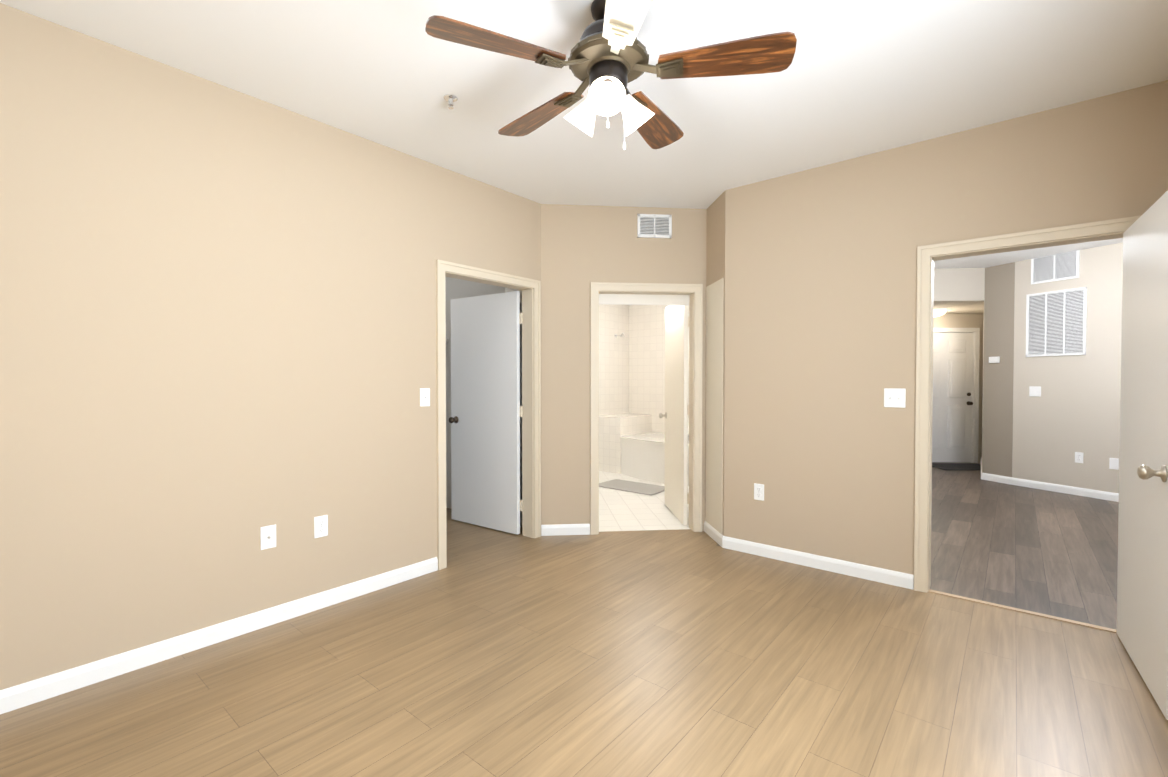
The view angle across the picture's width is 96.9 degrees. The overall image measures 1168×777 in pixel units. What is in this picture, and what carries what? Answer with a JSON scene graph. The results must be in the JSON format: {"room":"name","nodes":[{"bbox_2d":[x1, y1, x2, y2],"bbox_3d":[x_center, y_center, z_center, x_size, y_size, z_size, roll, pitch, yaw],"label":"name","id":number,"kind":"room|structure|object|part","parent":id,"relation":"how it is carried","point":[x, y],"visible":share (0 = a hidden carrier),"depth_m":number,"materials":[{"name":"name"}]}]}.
{"room":"empty bedroom","nodes":[
{"label":"empty bedroom","id":0,"kind":"room"},
{"bbox_2d":[0,3,540,689],"bbox_3d":[-1.542,-0.127,2.947,0.120,2.740,3.810,1,1,40],"label":"wall","id":1,"kind":"structure","parent":0,"point":[216,327],"depth_m":2.48,"materials":[{"name":"beige paint"}]},
{"bbox_2d":[0,557,437,713],"bbox_3d":[-1.815,1.206,2.535,0.015,0.088,2.555,1,1,40],"label":"baseboard","id":2,"kind":"structure","parent":1,"relation":"attached to","point":[36,690],"depth_m":2.46,"materials":[{"name":"white"}]},
{"bbox_2d":[260,524,275,549],"bbox_3d":[-1.655,0.782,2.718,0.018,0.120,0.075,1,1,40],"label":"outlet","id":3,"kind":"object","parent":1,"relation":"attached to","point":[268,536],"visible":1,"depth_m":2.72,"materials":[{"name":"white plastic"}]},
{"bbox_2d":[314,515,327,537],"bbox_3d":[-1.486,0.781,2.927,0.010,0.120,0.075,1,1,40],"label":"electrical outlet","id":4,"kind":"object","parent":1,"relation":"attached to","point":[320,526],"visible":1,"depth_m":2.92,"materials":[{"name":"white plastic"}]},
{"bbox_2d":[420,388,429,406],"bbox_3d":[-1.050,0.059,3.431,0.021,0.120,0.075,1,1,40],"label":"light switch","id":5,"kind":"object","parent":1,"relation":"attached to","point":[424,396],"visible":1,"depth_m":3.43,"materials":[{"name":"white plastic"}]},
{"bbox_2d":[436,259,540,569],"bbox_3d":[-0.725,0.176,3.917,0.144,2.101,0.982,1,1,40],"label":"door frame","id":6,"kind":"structure","parent":1,"relation":"attached to","point":[531,401],"depth_m":4.20,"materials":[{"name":"beige wood"}]},
{"bbox_2d":[449,291,522,533],"bbox_3d":[-0.865,0.199,4.514,0.847,2.012,0.183,1,1,36],"label":"closet door","id":7,"kind":"structure","parent":6,"relation":"in","point":[486,414],"depth_m":4.48,"materials":[{"name":"white wood"}]},
{"bbox_3d":[-1.152,0.284,4.722,0.064,0.064,0.183,1,1,36],"label":"knob","id":8,"kind":"part","parent":7,"relation":"part of","materials":[{"name":"brown metal"}]},
{"bbox_2d":[445,277,521,526],"bbox_3d":[-1.030,-0.010,4.949,1.650,2.440,0.040,1,1,40],"label":"wall","id":9,"kind":"structure","parent":0,"point":[455,288],"depth_m":5.14,"materials":[{"name":"white paint"}]},
{"bbox_2d":[0,462,1167,776],"bbox_3d":[2.780,1.242,4.506,8.100,0.051,11.700,1,1,40],"label":"floor","id":10,"kind":"structure","parent":0,"point":[654,653],"depth_m":2.27,"materials":[{"name":"brown wood"}]},
{"bbox_2d":[599,479,664,495],"bbox_3d":[0.581,1.180,6.217,0.830,0.016,0.480,1,1,40],"label":"bath mat","id":11,"kind":"object","parent":10,"relation":"on","point":[635,487],"visible":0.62,"depth_m":6.19,"materials":[{"name":"grey"}]},
{"bbox_2d":[621,432,688,485],"bbox_3d":[1.284,0.919,6.839,1.550,0.521,1.012,1,1,40],"label":"bathtub","id":12,"kind":"object","parent":10,"relation":"on","point":[642,456],"visible":0.33,"depth_m":6.71,"materials":[{"name":"white ceramic"}]},
{"bbox_2d":[932,463,980,469],"bbox_3d":[5.592,1.159,7.671,0.840,0.011,0.560,0,1,1],"label":"doormat","id":13,"kind":"object","parent":10,"relation":"on","point":[958,466],"visible":0.64,"depth_m":7.66,"materials":[{"name":"grey"}]},
{"bbox_2d":[928,589,1116,632],"bbox_3d":[2.431,1.241,2.898,0.840,0.006,0.038,1,1,40],"label":"threshold strip","id":14,"kind":"object","parent":10,"relation":"on","point":[1029,612],"visible":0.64,"depth_m":2.87,"materials":[{"name":"beige wood"}]},
{"bbox_2d":[0,0,1167,268],"bbox_3d":[3.395,-1.539,3.949,6.500,0.050,11.700,1,1,40],"label":"ceiling","id":15,"kind":"structure","parent":0,"point":[857,78],"depth_m":2.46,"materials":[{"name":"white paint"}]},
{"bbox_2d":[444,94,457,108],"bbox_3d":[-0.685,-1.467,2.658,0.070,0.052,0.070,1,1,40],"label":"sprinkler","id":16,"kind":"object","parent":15,"relation":"attached to","point":[450,98],"visible":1,"depth_m":2.65,"materials":[{"name":"silver metal"}]},
{"bbox_2d":[425,0,796,149],"bbox_3d":[0.087,-1.203,2.048,1.304,0.560,1.311,1,1,40],"label":"ceiling fan","id":17,"kind":"object","parent":15,"relation":"hanging from","point":[607,61],"visible":1,"depth_m":1.93,"materials":[{"name":"brown wood"}]},
{"bbox_3d":[-0.303,-1.221,1.832,0.494,0.007,0.170,0,14,-24],"label":"blade","id":18,"kind":"part","parent":17,"relation":"part of","materials":[{"name":"brown wood"}]},
{"bbox_3d":[-0.199,-1.229,2.335,0.170,0.007,0.494,-18,13,-41],"label":"blade","id":19,"kind":"part","parent":17,"relation":"part of","materials":[{"name":"brown wood"}]},
{"bbox_3d":[0.008,-1.103,2.074,0.136,0.120,0.136,46,25,25],"label":"lamp shade","id":20,"kind":"part","parent":17,"relation":"part of","materials":[{"name":"white glass"}]},
{"bbox_3d":[0.086,-1.100,1.908,0.136,0.120,0.136,0,-39,5],"label":"lamp shade","id":21,"kind":"part","parent":17,"relation":"part of","materials":[{"name":"white glass"}]},
{"bbox_3d":[0.087,-1.107,1.913,0.051,0.068,0.052,0,-39,5],"label":"bulb","id":22,"kind":"part","parent":17,"relation":"part of","materials":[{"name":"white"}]},
{"bbox_2d":[603,74,612,83],"bbox_3d":[0.090,-1.162,1.958,0.058,0.046,0.058,0,-39,5],"label":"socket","id":23,"kind":"object","parent":17,"relation":"attached to","point":[611,75],"depth_m":1.94,"materials":[{"name":"glass"}]},
{"bbox_3d":[0.095,-1.383,2.009,0.296,0.198,0.296,1,1,40],"label":"motor","id":24,"kind":"part","parent":17,"relation":"part of","materials":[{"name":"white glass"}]},
{"bbox_3d":[0.143,-1.216,1.578,0.170,0.007,0.494,13,0,-6],"label":"blade","id":25,"kind":"part","parent":17,"relation":"part of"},
{"bbox_3d":[0.191,-1.103,2.059,0.136,0.120,0.136,-43,18,-18],"label":"lamp shade","id":26,"kind":"part","parent":17,"relation":"part of","materials":[{"name":"white glass"}]},
{"bbox_3d":[0.311,-1.230,2.392,0.170,0.007,0.494,-14,-6,29],"label":"blade","id":27,"kind":"part","parent":17,"relation":"part of","materials":[{"name":"brown wood"}]},
{"bbox_3d":[0.523,-1.222,1.924,0.494,0.007,0.170,0,-12,12],"label":"blade","id":28,"kind":"part","parent":17,"relation":"part of","materials":[{"name":"brown wood"}]},
{"bbox_2d":[505,287,689,305],"bbox_3d":[0.481,-0.972,4.467,2.300,0.500,0.003,0,1,-5],"label":"wall","id":29,"kind":"structure","parent":0,"point":[630,299],"depth_m":4.47,"materials":[{"name":"beige paint"}]},
{"bbox_2d":[599,304,630,415],"bbox_3d":[-0.411,-0.038,6.685,0.040,2.440,3.480,1,1,40],"label":"wall","id":30,"kind":"structure","parent":0,"point":[614,353],"depth_m":7.69,"materials":[{"name":"beige tile"}]},
{"bbox_2d":[541,204,706,530],"bbox_3d":[0.337,-0.151,4.404,1.640,2.740,0.120,0,1,-5],"label":"wall","id":31,"kind":"structure","parent":0,"point":[583,247],"depth_m":4.31,"materials":[{"name":"beige paint"}]},
{"bbox_2d":[541,524,589,535],"bbox_3d":[-0.152,1.177,4.313,0.405,0.088,0.015,0,1,-5],"label":"baseboard","id":32,"kind":"structure","parent":31,"relation":"attached to","point":[564,529],"depth_m":4.31,"materials":[{"name":"white wood"}]},
{"bbox_2d":[590,282,702,534],"bbox_3d":[0.522,0.168,4.415,0.952,2.101,0.144,0,1,-5],"label":"door frame","id":33,"kind":"structure","parent":31,"relation":"attached to","point":[694,292],"depth_m":4.37,"materials":[{"name":"beige wood"}]},
{"bbox_2d":[637,214,671,237],"bbox_3d":[0.591,-1.362,4.341,0.290,0.193,0.014,0,1,-5],"label":"air vent","id":34,"kind":"object","parent":31,"relation":"in","point":[654,225],"visible":1,"depth_m":4.34,"materials":[{"name":"white metal"}]},
{"bbox_2d":[659,305,688,524],"bbox_3d":[0.873,0.193,4.927,0.183,2.012,0.817,0,1,-3],"label":"bathroom door","id":35,"kind":"structure","parent":31,"relation":"in","point":[676,414],"depth_m":4.82,"materials":[{"name":"beige wood"}]},
{"bbox_3d":[0.854,0.275,5.266,0.183,0.064,0.064,0,1,-3],"label":"knob","id":36,"kind":"part","parent":35,"relation":"part of","materials":[{"name":"silver metal"}]},
{"bbox_2d":[599,413,651,473],"bbox_3d":[0.596,0.778,7.549,0.414,0.780,0.797,1,1,40],"label":"wall","id":37,"kind":"structure","parent":0,"point":[614,428],"depth_m":7.26,"materials":[{"name":"beige tile"}]},
{"bbox_2d":[631,305,688,434],"bbox_3d":[2.026,-0.041,6.894,3.420,2.440,0.040,1,1,40],"label":"wall","id":38,"kind":"structure","parent":0,"point":[632,371],"depth_m":7.73,"materials":[{"name":"beige tile"}]},
{"bbox_2d":[706,190,725,535],"bbox_3d":[1.114,-0.149,4.255,0.120,2.740,0.558,0,1,-5],"label":"wall","id":39,"kind":"structure","parent":0,"point":[715,266],"depth_m":4.10,"materials":[{"name":"beige paint"}]},
{"bbox_2d":[705,278,722,533],"bbox_3d":[1.057,0.138,4.207,0.004,1.992,0.393,0,1,-5],"label":"door","id":40,"kind":"structure","parent":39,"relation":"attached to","point":[714,404],"depth_m":4.19,"materials":[{"name":"beige wood"}]},
{"bbox_2d":[704,521,723,546],"bbox_3d":[1.053,1.178,4.208,0.015,0.088,0.444,0,1,-5],"label":"baseboard return","id":41,"kind":"object","parent":39,"relation":"attached to","point":[715,535],"visible":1,"depth_m":4.18,"materials":[{"name":"white wood"}]},
{"bbox_2d":[724,80,1167,574],"bbox_3d":[2.037,-0.132,3.254,2.390,2.740,0.120,1,1,40],"label":"wall","id":42,"kind":"structure","parent":0,"point":[820,311],"depth_m":3.37,"materials":[{"name":"beige paint"}]},
{"bbox_2d":[754,483,763,500],"bbox_3d":[1.288,0.762,3.808,0.075,0.120,0.010,1,1,40],"label":"electrical outlet","id":43,"kind":"object","parent":42,"relation":"attached to","point":[758,491],"visible":1,"depth_m":3.81,"materials":[{"name":"white plastic"}]},
{"bbox_2d":[722,536,913,589],"bbox_3d":[1.551,1.188,3.592,1.251,0.088,0.015,1,1,40],"label":"baseboard","id":44,"kind":"structure","parent":42,"relation":"attached to","point":[887,576],"depth_m":3.52,"materials":[{"name":"white wood"}]},
{"bbox_2d":[884,388,905,407],"bbox_3d":[1.945,0.059,3.242,0.118,0.120,0.021,1,1,40],"label":"double light switch","id":45,"kind":"object","parent":42,"relation":"attached to","point":[895,397],"visible":1,"depth_m":3.24,"materials":[{"name":"white plastic"}]},
{"bbox_2d":[914,215,1141,592],"bbox_3d":[2.449,0.193,2.902,0.982,2.101,0.144,1,1,40],"label":"door frame","id":46,"kind":"structure","parent":42,"relation":"attached to","point":[928,256],"depth_m":3.13,"materials":[{"name":"beige wood"}]},
{"bbox_2d":[1117,191,1167,719],"bbox_3d":[2.454,0.236,2.253,0.183,2.012,0.838,1,1,37],"label":"bedroom door","id":47,"kind":"structure","parent":42,"relation":"in","point":[1142,605],"depth_m":2.21,"materials":[{"name":"white wood"}]},
{"bbox_3d":[2.250,0.329,1.981,0.183,0.064,0.064,1,1,37],"label":"knob","id":48,"kind":"part","parent":47,"relation":"part of","materials":[{"name":"silver metal"}]},
{"bbox_2d":[933,314,983,462],"bbox_3d":[5.429,-0.211,8.101,1.950,2.740,0.100,0,1,1],"label":"wall","id":49,"kind":"structure","parent":0,"point":[959,321],"depth_m":8.03,"materials":[{"name":"beige paint"}]},
{"bbox_2d":[932,333,973,461],"bbox_3d":[5.598,0.142,8.042,0.904,2.015,0.115,0,1,1],"label":"entry door","id":50,"kind":"structure","parent":49,"relation":"in","point":[952,420],"depth_m":8.05,"materials":[{"name":"white wood"}]},
{"bbox_3d":[5.983,0.161,8.017,0.060,0.198,0.075,0,1,1],"label":"knob","id":51,"kind":"part","parent":50,"relation":"part of","materials":[{"name":"brown metal"}]},
{"bbox_2d":[933,328,979,462],"bbox_3d":[5.599,0.108,8.093,1.052,2.101,0.124,0,1,1],"label":"door frame","id":52,"kind":"structure","parent":49,"relation":"attached to","point":[976,358],"depth_m":8.03,"materials":[{"name":"white wood"}]},
{"bbox_2d":[934,268,984,313],"bbox_3d":[5.053,-1.363,7.581,1.517,0.420,2.400,1,1,40],"label":"ceiling soffit","id":53,"kind":"structure","parent":0,"point":[959,290],"depth_m":6.72,"materials":[{"name":"beige paint"}]},
{"bbox_2d":[934,309,946,316],"bbox_3d":[5.211,-1.110,7.687,0.300,0.090,0.300,1,1,40],"label":"light","id":54,"kind":"object","parent":53,"relation":"attached to","point":[938,312],"visible":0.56,"depth_m":7.57,"materials":[{"name":"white glass"}]},
{"bbox_2d":[982,318,983,453],"bbox_3d":[5.728,-0.199,7.346,0.170,2.740,1.674,1,1,40],"label":"wall","id":55,"kind":"structure","parent":0,"point":[983,373],"depth_m":7.31,"materials":[{"name":"beige paint"}]},
{"bbox_2d":[982,262,1014,476],"bbox_3d":[5.283,-0.186,6.559,0.100,2.740,0.355,0,1,-18],"label":"wall","id":56,"kind":"structure","parent":0,"point":[999,297],"depth_m":6.53,"materials":[{"name":"beige paint"}]},
{"bbox_2d":[989,357,999,362],"bbox_3d":[5.211,-0.364,6.577,0.024,0.080,0.120,0,1,-18],"label":"thermostat","id":57,"kind":"object","parent":56,"relation":"attached to","point":[994,359],"visible":1,"depth_m":6.56,"materials":[{"name":"white plastic"}]},
{"bbox_2d":[1012,242,1122,492],"bbox_3d":[5.842,-0.164,5.197,0.100,2.740,2.600,0,1,-23],"label":"wall","id":58,"kind":"structure","parent":0,"point":[1066,415],"depth_m":5.80,"materials":[{"name":"beige paint"}]},
{"bbox_2d":[1029,386,1040,396],"bbox_3d":[5.369,0.035,6.164,0.021,0.120,0.118,0,1,-23],"label":"light switch","id":59,"kind":"object","parent":58,"relation":"attached to","point":[1035,391],"visible":1,"depth_m":6.16,"materials":[{"name":"white plastic"}]},
{"bbox_2d":[981,473,1118,501],"bbox_3d":[5.734,1.159,5.365,0.046,0.088,2.955,0,1,-23],"label":"baseboard","id":60,"kind":"structure","parent":58,"relation":"attached to","point":[1103,495],"depth_m":6.00,"materials":[{"name":"white wood"}]},
{"bbox_2d":[1031,250,1079,284],"bbox_3d":[5.439,-1.405,5.984,0.014,0.329,0.451,0,1,-23],"label":"air vent","id":61,"kind":"object","parent":58,"relation":"in","point":[1058,267],"visible":0.96,"depth_m":5.97,"materials":[{"name":"white metal"}]},
{"bbox_2d":[1026,287,1086,356],"bbox_3d":[5.444,-0.752,5.983,0.014,0.748,0.562,0,1,-23],"label":"air vent","id":62,"kind":"object","parent":58,"relation":"in","point":[1055,323],"visible":1,"depth_m":5.97,"materials":[{"name":"white metal"}]},
{"bbox_2d":[1075,452,1082,462],"bbox_3d":[5.538,0.773,5.791,0.010,0.120,0.075,0,1,-23],"label":"outlet","id":63,"kind":"object","parent":58,"relation":"attached to","point":[1078,457],"visible":1,"depth_m":5.79,"materials":[{"name":"white plastic"}]},
{"bbox_2d":[1109,458,1118,469],"bbox_3d":[5.654,0.802,5.521,0.006,0.120,0.075,0,1,-23],"label":"outlet","id":64,"kind":"object","parent":58,"relation":"attached to","point":[1113,463],"visible":1,"depth_m":5.52,"materials":[{"name":"white plastic"}]}
]}

